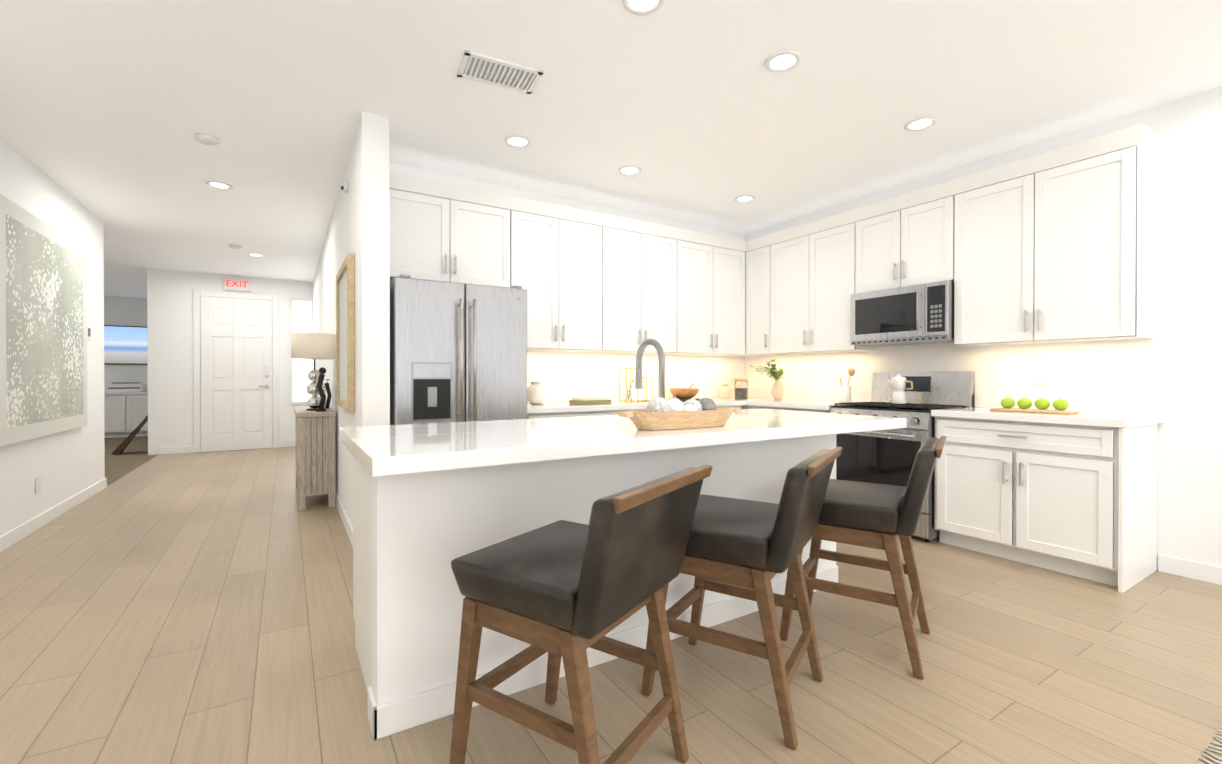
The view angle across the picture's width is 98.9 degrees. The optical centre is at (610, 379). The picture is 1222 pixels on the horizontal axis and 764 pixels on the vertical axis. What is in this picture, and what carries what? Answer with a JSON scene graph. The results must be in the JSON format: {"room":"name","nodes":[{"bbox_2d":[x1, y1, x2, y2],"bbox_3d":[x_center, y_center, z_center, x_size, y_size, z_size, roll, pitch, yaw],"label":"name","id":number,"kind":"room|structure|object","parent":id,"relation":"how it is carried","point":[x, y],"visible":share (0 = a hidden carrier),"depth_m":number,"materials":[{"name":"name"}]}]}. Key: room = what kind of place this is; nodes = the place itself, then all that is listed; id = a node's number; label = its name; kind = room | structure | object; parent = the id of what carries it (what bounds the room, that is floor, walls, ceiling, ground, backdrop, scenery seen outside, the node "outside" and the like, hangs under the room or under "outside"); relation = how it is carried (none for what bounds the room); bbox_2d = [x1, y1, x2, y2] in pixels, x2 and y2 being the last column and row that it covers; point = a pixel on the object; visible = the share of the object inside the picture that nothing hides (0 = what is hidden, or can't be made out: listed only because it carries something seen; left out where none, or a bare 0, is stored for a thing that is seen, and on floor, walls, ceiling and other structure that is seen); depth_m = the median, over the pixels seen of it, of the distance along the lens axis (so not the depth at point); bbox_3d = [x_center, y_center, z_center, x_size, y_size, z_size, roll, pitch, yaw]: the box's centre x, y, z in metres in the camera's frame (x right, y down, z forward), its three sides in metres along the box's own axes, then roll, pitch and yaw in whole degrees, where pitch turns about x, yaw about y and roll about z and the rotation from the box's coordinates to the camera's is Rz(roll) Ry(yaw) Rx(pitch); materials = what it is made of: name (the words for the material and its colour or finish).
{"room":"kitchen","nodes":[
{"label":"kitchen","id":0,"kind":"room"},
{"bbox_2d":[0,135,104,535],"bbox_3d":[-2.422,-0.233,0.766,0.120,2.740,10.880,0,0,-32],"label":"wall","id":1,"kind":"structure","parent":0,"point":[65,465],"depth_m":4.32,"materials":[{"name":"white paint"}]},
{"bbox_2d":[35,476,40,493],"bbox_3d":[-4.320,0.793,3.945,0.009,0.120,0.075,0,0,-32],"label":"electrical outlet","id":2,"kind":"object","parent":1,"relation":"attached to","point":[37,484],"visible":0.96,"depth_m":3.94,"materials":[{"name":"white plastic"}]},
{"bbox_2d":[0,194,86,445],"bbox_3d":[-4.379,-0.388,4.064,0.041,1.620,1.750,0,0,-32],"label":"picture","id":3,"kind":"object","parent":1,"relation":"attached to","point":[43,328],"visible":1,"depth_m":3.88,"materials":[{"name":"white"}]},
{"bbox_2d":[0,478,106,551],"bbox_3d":[-2.381,1.087,0.805,0.044,0.100,10.894,0,0,-32],"label":"baseboard","id":4,"kind":"structure","parent":1,"relation":"attached to","point":[25,529],"depth_m":4.08,"materials":[{"name":"white wood"}]},
{"bbox_2d":[87,326,90,340],"bbox_3d":[-4.929,-0.437,4.929,0.021,0.130,0.100,0,0,-32],"label":"light switch panel","id":5,"kind":"object","parent":1,"relation":"attached to","point":[88,333],"visible":0.75,"depth_m":4.93,"materials":[{"name":"white plastic"}]},
{"bbox_2d":[104,436,147,477],"bbox_3d":[-9.280,1.158,6.750,5.200,0.104,6.760,0,0,-32],"label":"floor","id":6,"kind":"structure","parent":0,"point":[135,450],"depth_m":7.83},
{"bbox_2d":[104,395,131,437],"bbox_3d":[-9.548,0.685,10.080,0.554,0.820,0.566,0,0,-32],"label":"base cabinet","id":7,"kind":"object","parent":6,"relation":"on","point":[125,414],"depth_m":9.90,"materials":[{"name":"white wood"}]},
{"bbox_2d":[104,391,147,394],"bbox_3d":[-9.550,0.255,10.071,2.080,0.040,0.576,0,0,-32],"label":"countertop","id":8,"kind":"structure","parent":7,"relation":"on","point":[146,392],"depth_m":9.95,"materials":[{"name":"white stone"}]},
{"bbox_2d":[107,382,145,391],"bbox_3d":[-9.405,0.138,10.160,0.500,0.188,0.385,0,0,-32],"label":"printer","id":9,"kind":"object","parent":8,"relation":"on","point":[126,387],"visible":1,"depth_m":10.03,"materials":[{"name":"white plastic"}]},
{"bbox_2d":[112,415,147,454],"bbox_3d":[-7.218,0.802,7.892,0.477,0.595,0.340,0,0,-32],"label":"boards","id":10,"kind":"object","parent":6,"relation":"on","point":[121,447],"visible":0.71,"depth_m":7.78,"materials":[{"name":"brown wood"}]},
{"bbox_2d":[132,395,147,436],"bbox_3d":[-9.197,0.684,10.299,0.554,0.820,0.566,0,0,-32],"label":"base cabinet","id":11,"kind":"object","parent":6,"relation":"on","point":[139,402],"depth_m":10.06,"materials":[{"name":"white wood"}]},
{"bbox_2d":[104,296,147,391],"bbox_3d":[-11.036,-0.273,9.561,5.200,2.740,0.120,0,0,-32],"label":"wall","id":12,"kind":"structure","parent":0,"point":[124,311],"depth_m":10.37,"materials":[{"name":"white paint"}]},
{"bbox_2d":[104,325,147,364],"bbox_3d":[-9.345,-0.687,10.505,1.270,0.760,0.048,0,0,-32],"label":"tv","id":13,"kind":"object","parent":12,"relation":"attached to","point":[125,344],"visible":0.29,"depth_m":10.33,"materials":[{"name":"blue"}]},
{"bbox_2d":[147,268,312,454],"bbox_3d":[-5.861,-0.267,8.308,2.260,2.740,0.120,0,0,-32],"label":"wall","id":14,"kind":"structure","parent":0,"point":[170,352],"depth_m":7.86,"materials":[{"name":"white paint"}]},
{"bbox_2d":[158,446,193,454],"bbox_3d":[-6.508,1.055,7.832,0.410,0.100,0.014,0,0,-32],"label":"baseboard","id":15,"kind":"structure","parent":14,"relation":"attached to","point":[188,449],"depth_m":7.82,"materials":[{"name":"white wood"}]},
{"bbox_2d":[193,290,278,452],"bbox_3d":[-5.869,-0.132,8.219,1.090,2.470,0.018,0,0,-32],"label":"door frame","id":16,"kind":"structure","parent":14,"relation":"attached to","point":[197,294],"depth_m":8.07,"materials":[{"name":"white wood"}]},
{"bbox_2d":[200,296,271,451],"bbox_3d":[-5.855,-0.090,8.196,0.910,2.374,0.070,0,0,-32],"label":"front door","id":17,"kind":"structure","parent":14,"relation":"in","point":[236,373],"depth_m":8.19,"materials":[{"name":"white wood"}]},
{"bbox_2d":[224,277,249,291],"bbox_3d":[-5.862,-1.497,8.201,0.340,0.200,0.044,0,0,-32],"label":"exit sign","id":18,"kind":"object","parent":14,"relation":"attached to","point":[238,288],"visible":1,"depth_m":8.19,"materials":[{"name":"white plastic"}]},
{"bbox_2d":[279,441,295,447],"bbox_3d":[-5.218,1.051,8.636,0.450,0.100,0.014,0,0,-32],"label":"baseboard","id":19,"kind":"structure","parent":14,"relation":"attached to","point":[281,443],"depth_m":8.57,"materials":[{"name":"white wood"}]},
{"bbox_2d":[289,298,311,403],"bbox_3d":[-5.137,-0.474,8.666,0.327,1.750,0.029,0,0,-32],"label":"window","id":20,"kind":"structure","parent":14,"relation":"in","point":[300,314],"depth_m":8.66,"materials":[{"name":"white"}]},
{"bbox_2d":[313,112,389,527],"bbox_3d":[-3.217,-0.257,6.056,0.155,2.740,6.740,0,0,-32],"label":"wall","id":21,"kind":"structure","parent":0,"point":[359,226],"depth_m":3.23,"materials":[{"name":"white paint"}]},
{"bbox_2d":[341,179,347,193],"bbox_3d":[-1.950,-1.422,3.823,0.045,0.090,0.080,0,0,-32],"label":"sensor","id":22,"kind":"object","parent":21,"relation":"attached to","point":[344,187],"visible":1,"depth_m":3.80,"materials":[{"name":"white plastic"}]},
{"bbox_2d":[336,492,352,546],"bbox_3d":[-3.243,1.063,5.966,0.039,0.100,6.634,0,0,-32],"label":"baseboard","id":23,"kind":"structure","parent":21,"relation":"attached to","point":[347,525],"depth_m":3.98,"materials":[{"name":"white wood"}]},
{"bbox_2d":[336,253,354,410],"bbox_3d":[-1.962,-0.317,3.851,0.040,1.040,0.930,0,0,-32],"label":"picture frame","id":24,"kind":"object","parent":21,"relation":"attached to","point":[345,338],"visible":0.98,"depth_m":3.73,"materials":[{"name":"brown wood"}]},
{"bbox_2d":[389,163,744,390],"bbox_3d":[-0.104,-0.252,4.932,3.940,2.740,0.120,0,0,-32],"label":"wall","id":25,"kind":"structure","parent":0,"point":[575,371],"depth_m":4.91,"materials":[{"name":"white paint"}]},
{"bbox_2d":[389,172,512,286],"bbox_3d":[-1.257,-1.060,3.941,0.930,0.705,0.330,0,0,-32],"label":"upper cabinet","id":26,"kind":"object","parent":25,"relation":"attached to","point":[440,231],"depth_m":3.80,"materials":[{"name":"white wood"}]},
{"bbox_2d":[536,369,543,380],"bbox_3d":[-0.618,-0.035,4.533,0.075,0.120,0.010,0,0,-32],"label":"electrical outlet","id":27,"kind":"object","parent":25,"relation":"attached to","point":[540,374],"visible":0.75,"depth_m":4.53,"materials":[{"name":"white plastic"}]},
{"bbox_2d":[513,196,608,351],"bbox_3d":[-0.512,-0.833,4.406,0.949,1.163,0.330,0,0,-32],"label":"upper cabinet","id":28,"kind":"object","parent":25,"relation":"attached to","point":[561,253],"depth_m":4.28,"materials":[{"name":"white wood"}]},
{"bbox_2d":[527,388,734,403],"bbox_3d":[0.266,0.145,5.078,2.852,0.100,0.020,0,0,-32],"label":"backsplash","id":29,"kind":"structure","parent":25,"relation":"attached to","point":[553,397],"depth_m":4.96,"materials":[{"name":"white tile"}]},
{"bbox_2d":[595,216,672,354],"bbox_3d":[0.186,-0.835,4.841,0.944,1.163,0.330,0,0,-32],"label":"upper cabinet","id":30,"kind":"object","parent":25,"relation":"attached to","point":[640,252],"depth_m":4.69,"materials":[{"name":"white wood"}]},
{"bbox_2d":[673,227,744,355],"bbox_3d":[0.918,-0.837,5.261,0.989,1.163,0.392,0,0,-32],"label":"upper cabinet","id":31,"kind":"object","parent":25,"relation":"attached to","point":[709,269],"depth_m":5.13,"materials":[{"name":"white wood"}]},
{"bbox_2d":[0,447,1221,763],"bbox_3d":[-0.593,1.174,3.585,6.200,0.100,13.720,0,0,-32],"label":"floor","id":32,"kind":"structure","parent":0,"point":[182,609],"depth_m":2.09,"materials":[{"name":"brown wood"}]},
{"bbox_2d":[107,455,156,485],"bbox_3d":[-7.054,1.126,8.207,0.120,0.054,6.640,0,0,-32],"label":"floor","id":33,"kind":"structure","parent":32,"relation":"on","point":[123,472],"depth_m":6.46,"materials":[{"name":"beige wood"}]},
{"bbox_2d":[294,406,335,510],"bbox_3d":[-2.856,0.698,5.018,0.305,0.840,1.180,0,0,-32],"label":"console table","id":34,"kind":"object","parent":32,"relation":"on","point":[315,456],"visible":1,"depth_m":4.55,"materials":[{"name":"brown wood"}]},
{"bbox_2d":[291,332,335,410],"bbox_3d":[-2.719,-0.071,4.799,0.370,0.697,0.370,0,0,-32],"label":"table lamp","id":35,"kind":"object","parent":34,"relation":"on","point":[307,345],"visible":0.92,"depth_m":4.68,"materials":[{"name":"beige fabric"}]},
{"bbox_2d":[316,367,331,410],"bbox_3d":[-2.562,0.083,4.666,0.126,0.390,0.086,0,0,-32],"label":"sculpture","id":36,"kind":"object","parent":34,"relation":"on","point":[322,371],"visible":0.96,"depth_m":4.64,"materials":[{"name":"black"}]},
{"bbox_2d":[322,379,329,407],"bbox_3d":[-2.821,0.110,5.126,0.159,0.331,0.251,0,0,-32],"label":"sculpture","id":37,"kind":"object","parent":34,"relation":"on","point":[324,391],"visible":0.19,"depth_m":5.10,"materials":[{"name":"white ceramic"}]},
{"bbox_2d":[390,274,526,424],"bbox_3d":[-1.138,0.227,3.771,0.895,1.793,0.752,0,0,-32],"label":"fridge","id":38,"kind":"object","parent":32,"relation":"on","point":[458,352],"visible":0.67,"depth_m":3.46,"materials":[{"name":"silver metal"}]},
{"bbox_2d":[527,412,617,418],"bbox_3d":[-0.436,0.684,4.296,0.820,0.875,0.610,0,0,-32],"label":"base cabinet","id":39,"kind":"object","parent":32,"relation":"on","point":[537,414],"depth_m":4.01,"materials":[{"name":"white"}]},
{"bbox_2d":[527,400,746,415],"bbox_3d":[0.171,0.220,4.654,2.242,0.045,0.640,0,0,-32],"label":"countertop","id":40,"kind":"structure","parent":39,"relation":"on","point":[564,405],"depth_m":4.19,"materials":[{"name":"white stone"}]},
{"bbox_2d":[527,378,547,403],"bbox_3d":[-0.606,0.089,4.302,0.184,0.217,0.184,0,0,-32],"label":"jar","id":41,"kind":"object","parent":40,"relation":"on","point":[537,391],"visible":0.98,"depth_m":4.24,"materials":[{"name":"white ceramic"}]},
{"bbox_2d":[569,397,611,403],"bbox_3d":[-0.173,0.171,4.384,0.302,0.052,0.200,0,0,-32],"label":"books","id":42,"kind":"object","parent":40,"relation":"on","point":[590,400],"visible":0.94,"depth_m":4.32,"materials":[{"name":"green paper"}]},
{"bbox_2d":[619,368,652,401],"bbox_3d":[0.229,0.044,4.776,0.268,0.304,0.168,0,0,-32],"label":"lantern","id":43,"kind":"object","parent":40,"relation":"on","point":[628,397],"visible":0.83,"depth_m":4.74,"materials":[{"name":"gold metal"}]},
{"bbox_2d":[669,382,699,400],"bbox_3d":[0.720,0.106,5.070,0.323,0.176,0.300,0,0,-32],"label":"bowl","id":44,"kind":"object","parent":40,"relation":"on","point":[684,394],"visible":0.96,"depth_m":4.97,"materials":[{"name":"brown wood"}]},
{"bbox_2d":[450,465,712,763],"bbox_3d":[-0.089,0.694,1.507,0.601,0.879,0.521,0,0,33],"label":"stool","id":45,"kind":"object","parent":32,"relation":"on","point":[569,592],"visible":1,"depth_m":1.37,"materials":[{"name":"black leather"}]},
{"bbox_2d":[367,434,837,739],"bbox_3d":[0.218,0.696,2.322,2.358,0.868,0.139,0,0,-32],"label":"kitchen island","id":46,"kind":"structure","parent":32,"relation":"on","point":[428,528],"depth_m":1.83,"materials":[{"name":"white paint"}]},
{"bbox_2d":[339,409,905,692],"bbox_3d":[0.198,0.668,2.561,2.640,0.922,1.039,0,0,-32],"label":"countertop","id":47,"kind":"structure","parent":46,"relation":"on","point":[382,450],"depth_m":2.00,"materials":[{"name":"white stone"}]},
{"bbox_2d":[635,338,675,398],"bbox_3d":[0.213,0.000,2.592,0.099,0.411,0.238,0,0,-32],"label":"island faucet","id":48,"kind":"object","parent":47,"relation":"on","point":[656,344],"visible":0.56,"depth_m":2.52,"materials":[{"name":"silver metal"}]},
{"bbox_2d":[618,397,739,429],"bbox_3d":[0.317,0.140,2.309,0.640,0.134,0.210,0,0,-32],"label":"tray","id":49,"kind":"object","parent":47,"relation":"on","point":[659,413],"visible":1,"depth_m":2.22,"materials":[{"name":"brown wood"}]},
{"bbox_2d":[735,404,746,408],"bbox_3d":[0.853,0.680,5.099,0.577,0.875,0.610,0,0,-32],"label":"base cabinet","id":50,"kind":"object","parent":32,"relation":"on","point":[742,406],"depth_m":4.99,"materials":[{"name":"white"}]},
{"bbox_2d":[641,447,841,749],"bbox_3d":[0.481,0.693,1.913,0.601,0.879,0.521,0,0,32],"label":"stool","id":51,"kind":"object","parent":32,"relation":"on","point":[745,549],"visible":0.9,"depth_m":1.73,"materials":[{"name":"brown wood"}]},
{"bbox_2d":[751,404,829,412],"bbox_3d":[1.822,0.681,4.760,0.610,0.875,0.836,0,0,-32],"label":"base cabinet","id":52,"kind":"object","parent":32,"relation":"on","point":[752,405],"depth_m":4.54,"materials":[{"name":"white"}]},
{"bbox_2d":[703,396,866,411],"bbox_3d":[1.628,0.218,5.041,0.640,0.045,1.522,0,0,-32],"label":"countertop","id":53,"kind":"structure","parent":52,"relation":"on","point":[759,401],"depth_m":4.76,"materials":[{"name":"white stone"}]},
{"bbox_2d":[721,384,729,398],"bbox_3d":[1.191,0.120,5.446,0.094,0.145,0.094,0,0,-32],"label":"canister","id":54,"kind":"object","parent":53,"relation":"on","point":[725,391],"visible":1,"depth_m":5.41,"materials":[{"name":"beige ceramic"}]},
{"bbox_2d":[735,378,747,397],"bbox_3d":[1.373,0.087,5.512,0.136,0.210,0.134,0,0,-32],"label":"glass canister","id":55,"kind":"object","parent":53,"relation":"on","point":[741,387],"visible":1,"depth_m":5.45,"materials":[{"name":"white"}]},
{"bbox_2d":[750,359,785,399],"bbox_3d":[1.598,-0.012,5.196,0.325,0.411,0.469,0,0,-32],"label":"vase","id":56,"kind":"object","parent":53,"relation":"on","point":[777,391],"visible":1,"depth_m":5.12,"materials":[{"name":"white ceramic"}]},
{"bbox_2d":[838,367,854,401],"bbox_3d":[2.080,0.040,4.623,0.110,0.312,0.145,0,0,-32],"label":"utensil crock","id":57,"kind":"object","parent":53,"relation":"on","point":[844,393],"visible":0.98,"depth_m":4.59,"materials":[{"name":"white ceramic"}]},
{"bbox_2d":[780,436,946,679],"bbox_3d":[1.104,0.691,2.289,0.601,0.879,0.521,0,0,34],"label":"stool","id":58,"kind":"object","parent":32,"relation":"on","point":[876,516],"visible":0.81,"depth_m":2.11,"materials":[{"name":"brown wood"}]},
{"bbox_2d":[830,372,974,541],"bbox_3d":[2.207,0.530,4.043,0.713,1.185,0.768,0,0,-32],"label":"range","id":59,"kind":"object","parent":32,"relation":"on","point":[887,457],"visible":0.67,"depth_m":3.90,"materials":[{"name":"silver metal"}]},
{"bbox_2d":[887,374,912,403],"bbox_3d":[2.265,0.070,4.100,0.110,0.232,0.203,0,0,-32],"label":"kettle","id":60,"kind":"object","parent":59,"relation":"on","point":[897,382],"visible":1,"depth_m":4.07,"materials":[{"name":"white ceramic"}]},
{"bbox_2d":[934,416,1157,592],"bbox_3d":[2.713,0.688,3.331,0.610,0.875,0.956,0,0,-32],"label":"base cabinet","id":61,"kind":"object","parent":32,"relation":"on","point":[1073,494],"depth_m":3.04,"materials":[{"name":"white wood"}]},
{"bbox_2d":[931,408,1162,427],"bbox_3d":[2.707,0.226,3.310,0.640,0.045,0.981,0,0,-32],"label":"countertop","id":62,"kind":"structure","parent":61,"relation":"on","point":[1088,419],"depth_m":3.07,"materials":[{"name":"white stone"}]},
{"bbox_2d":[989,395,1079,413],"bbox_3d":[2.679,0.152,3.322,0.160,0.100,0.420,0,0,-32],"label":"cutting board","id":63,"kind":"object","parent":62,"relation":"on","point":[1042,405],"visible":1,"depth_m":3.28,"materials":[{"name":"brown wood"}]},
{"bbox_2d":[1197,726,1221,763],"bbox_3d":[2.672,1.132,0.425,3.000,0.015,2.902,0,0,-32],"label":"living room rug","id":64,"kind":"object","parent":32,"relation":"on","point":[1216,737],"visible":1,"depth_m":1.59,"materials":[{"name":"white fabric"}]},
{"bbox_2d":[0,0,1221,297],"bbox_3d":[-3.804,-1.667,3.810,11.400,0.100,17.520,0,0,-32],"label":"ceiling","id":65,"kind":"structure","parent":0,"point":[696,112],"depth_m":2.99,"materials":[{"name":"white paint"}]},
{"bbox_2d":[194,133,218,145],"bbox_3d":[-2.696,-1.598,3.488,0.130,0.034,0.128,0,0,-32],"label":"smoke detector","id":66,"kind":"object","parent":65,"relation":"attached to","point":[205,139],"visible":1,"depth_m":3.46,"materials":[{"name":"white plastic"}]},
{"bbox_2d":[206,181,231,189],"bbox_3d":[-3.252,-1.615,4.343,0.180,0.006,0.180,0,0,-32],"label":"recessed light","id":67,"kind":"object","parent":65,"relation":"in","point":[218,185],"visible":0.98,"depth_m":4.34,"materials":[{"name":"white"}]},
{"bbox_2d":[229,244,241,248],"bbox_3d":[-4.553,-1.611,6.336,0.130,0.034,0.128,0,0,-32],"label":"smoke detector","id":68,"kind":"object","parent":65,"relation":"attached to","point":[233,246],"visible":1,"depth_m":6.30,"materials":[{"name":"white plastic"}]},
{"bbox_2d":[248,253,263,256],"bbox_3d":[-4.625,-1.627,6.810,0.180,0.006,0.180,0,0,-32],"label":"recessed light","id":69,"kind":"object","parent":65,"relation":"in","point":[256,254],"visible":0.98,"depth_m":6.79,"materials":[{"name":"white"}]},
{"bbox_2d":[457,50,543,93],"bbox_3d":[-0.582,-1.606,2.743,0.400,0.012,0.230,0,0,-26],"label":"ceiling vent","id":70,"kind":"object","parent":65,"relation":"in","point":[482,68],"visible":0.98,"depth_m":2.73,"materials":[{"name":"white metal"}]},
{"bbox_2d":[504,135,530,147],"bbox_3d":[-0.630,-1.612,3.538,0.180,0.006,0.180,0,0,-32],"label":"recessed light","id":71,"kind":"object","parent":65,"relation":"in","point":[518,141],"visible":1,"depth_m":3.54,"materials":[{"name":"white"}]},
{"bbox_2d":[618,165,640,174],"bbox_3d":[0.146,-1.614,4.033,0.180,0.006,0.180,0,0,-32],"label":"recessed light","id":72,"kind":"object","parent":65,"relation":"in","point":[629,170],"visible":1,"depth_m":4.03,"materials":[{"name":"white plastic"}]},
{"bbox_2d":[622,0,663,15],"bbox_3d":[0.137,-1.606,2.213,0.180,0.006,0.180,0,0,-32],"label":"recessed light","id":73,"kind":"object","parent":65,"relation":"in","point":[642,7],"visible":1,"depth_m":2.25,"materials":[{"name":"white"}]},
{"bbox_2d":[734,195,754,202],"bbox_3d":[1.195,-1.617,4.675,0.180,0.006,0.180,0,0,-32],"label":"recessed light","id":74,"kind":"object","parent":65,"relation":"in","point":[744,198],"visible":0.98,"depth_m":4.66,"materials":[{"name":"white plastic"}]},
{"bbox_2d":[764,50,801,72],"bbox_3d":[0.869,-1.608,2.645,0.180,0.006,0.180,0,0,-32],"label":"recessed light","id":75,"kind":"object","parent":65,"relation":"in","point":[783,61],"visible":1,"depth_m":2.64,"materials":[{"name":"white plastic"}]},
{"bbox_2d":[904,117,936,130],"bbox_3d":[1.949,-1.611,3.295,0.180,0.006,0.180,0,0,-32],"label":"recessed light","id":76,"kind":"object","parent":65,"relation":"in","point":[921,123],"visible":1,"depth_m":3.29,"materials":[{"name":"white"}]},
{"bbox_2d":[745,86,1221,570],"bbox_3d":[3.550,-0.241,2.679,0.120,2.740,7.810,0,0,-32],"label":"wall","id":77,"kind":"structure","parent":0,"point":[1175,362],"depth_m":3.05,"materials":[{"name":"white paint"}]},
{"bbox_2d":[745,232,776,355],"bbox_3d":[1.600,-0.838,5.316,0.392,1.163,0.399,0,0,-32],"label":"upper cabinet","id":78,"kind":"object","parent":77,"relation":"attached to","point":[760,252],"depth_m":5.23,"materials":[{"name":"white wood"}]},
{"bbox_2d":[777,210,877,354],"bbox_3d":[1.937,-0.835,4.834,0.330,1.163,1.024,0,0,-32],"label":"upper cabinet","id":79,"kind":"object","parent":77,"relation":"attached to","point":[815,258],"depth_m":4.69,"materials":[{"name":"white wood"}]},
{"bbox_2d":[853,184,940,293],"bbox_3d":[2.376,-1.063,4.129,0.330,0.701,0.760,0,0,-32],"label":"upper cabinet","id":80,"kind":"object","parent":77,"relation":"attached to","point":[897,240],"depth_m":4.05,"materials":[{"name":"white wood"}]},
{"bbox_2d":[851,280,953,345],"bbox_3d":[2.326,-0.497,4.100,0.445,0.419,0.752,0,0,-32],"label":"microwave","id":81,"kind":"object","parent":80,"relation":"attached to","point":[915,314],"visible":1,"depth_m":3.95,"materials":[{"name":"silver metal"}]},
{"bbox_2d":[748,388,1162,415],"bbox_3d":[2.359,0.148,4.454,0.020,0.100,3.291,0,0,-32],"label":"backsplash","id":82,"kind":"structure","parent":77,"relation":"attached to","point":[1076,403],"depth_m":3.49,"materials":[{"name":"white tile"}]},
{"bbox_2d":[941,124,1156,345],"bbox_3d":[2.809,-0.829,3.435,0.330,1.163,1.002,0,0,-32],"label":"upper cabinet","id":83,"kind":"object","parent":77,"relation":"attached to","point":[1055,246],"depth_m":3.23,"materials":[{"name":"white wood"}]},
{"bbox_2d":[1158,554,1221,584],"bbox_3d":[4.391,1.085,1.209,0.014,0.100,4.415,0,0,-32],"label":"baseboard","id":84,"kind":"structure","parent":77,"relation":"attached to","point":[1204,572],"depth_m":2.97,"materials":[{"name":"white wood"}]}
]}

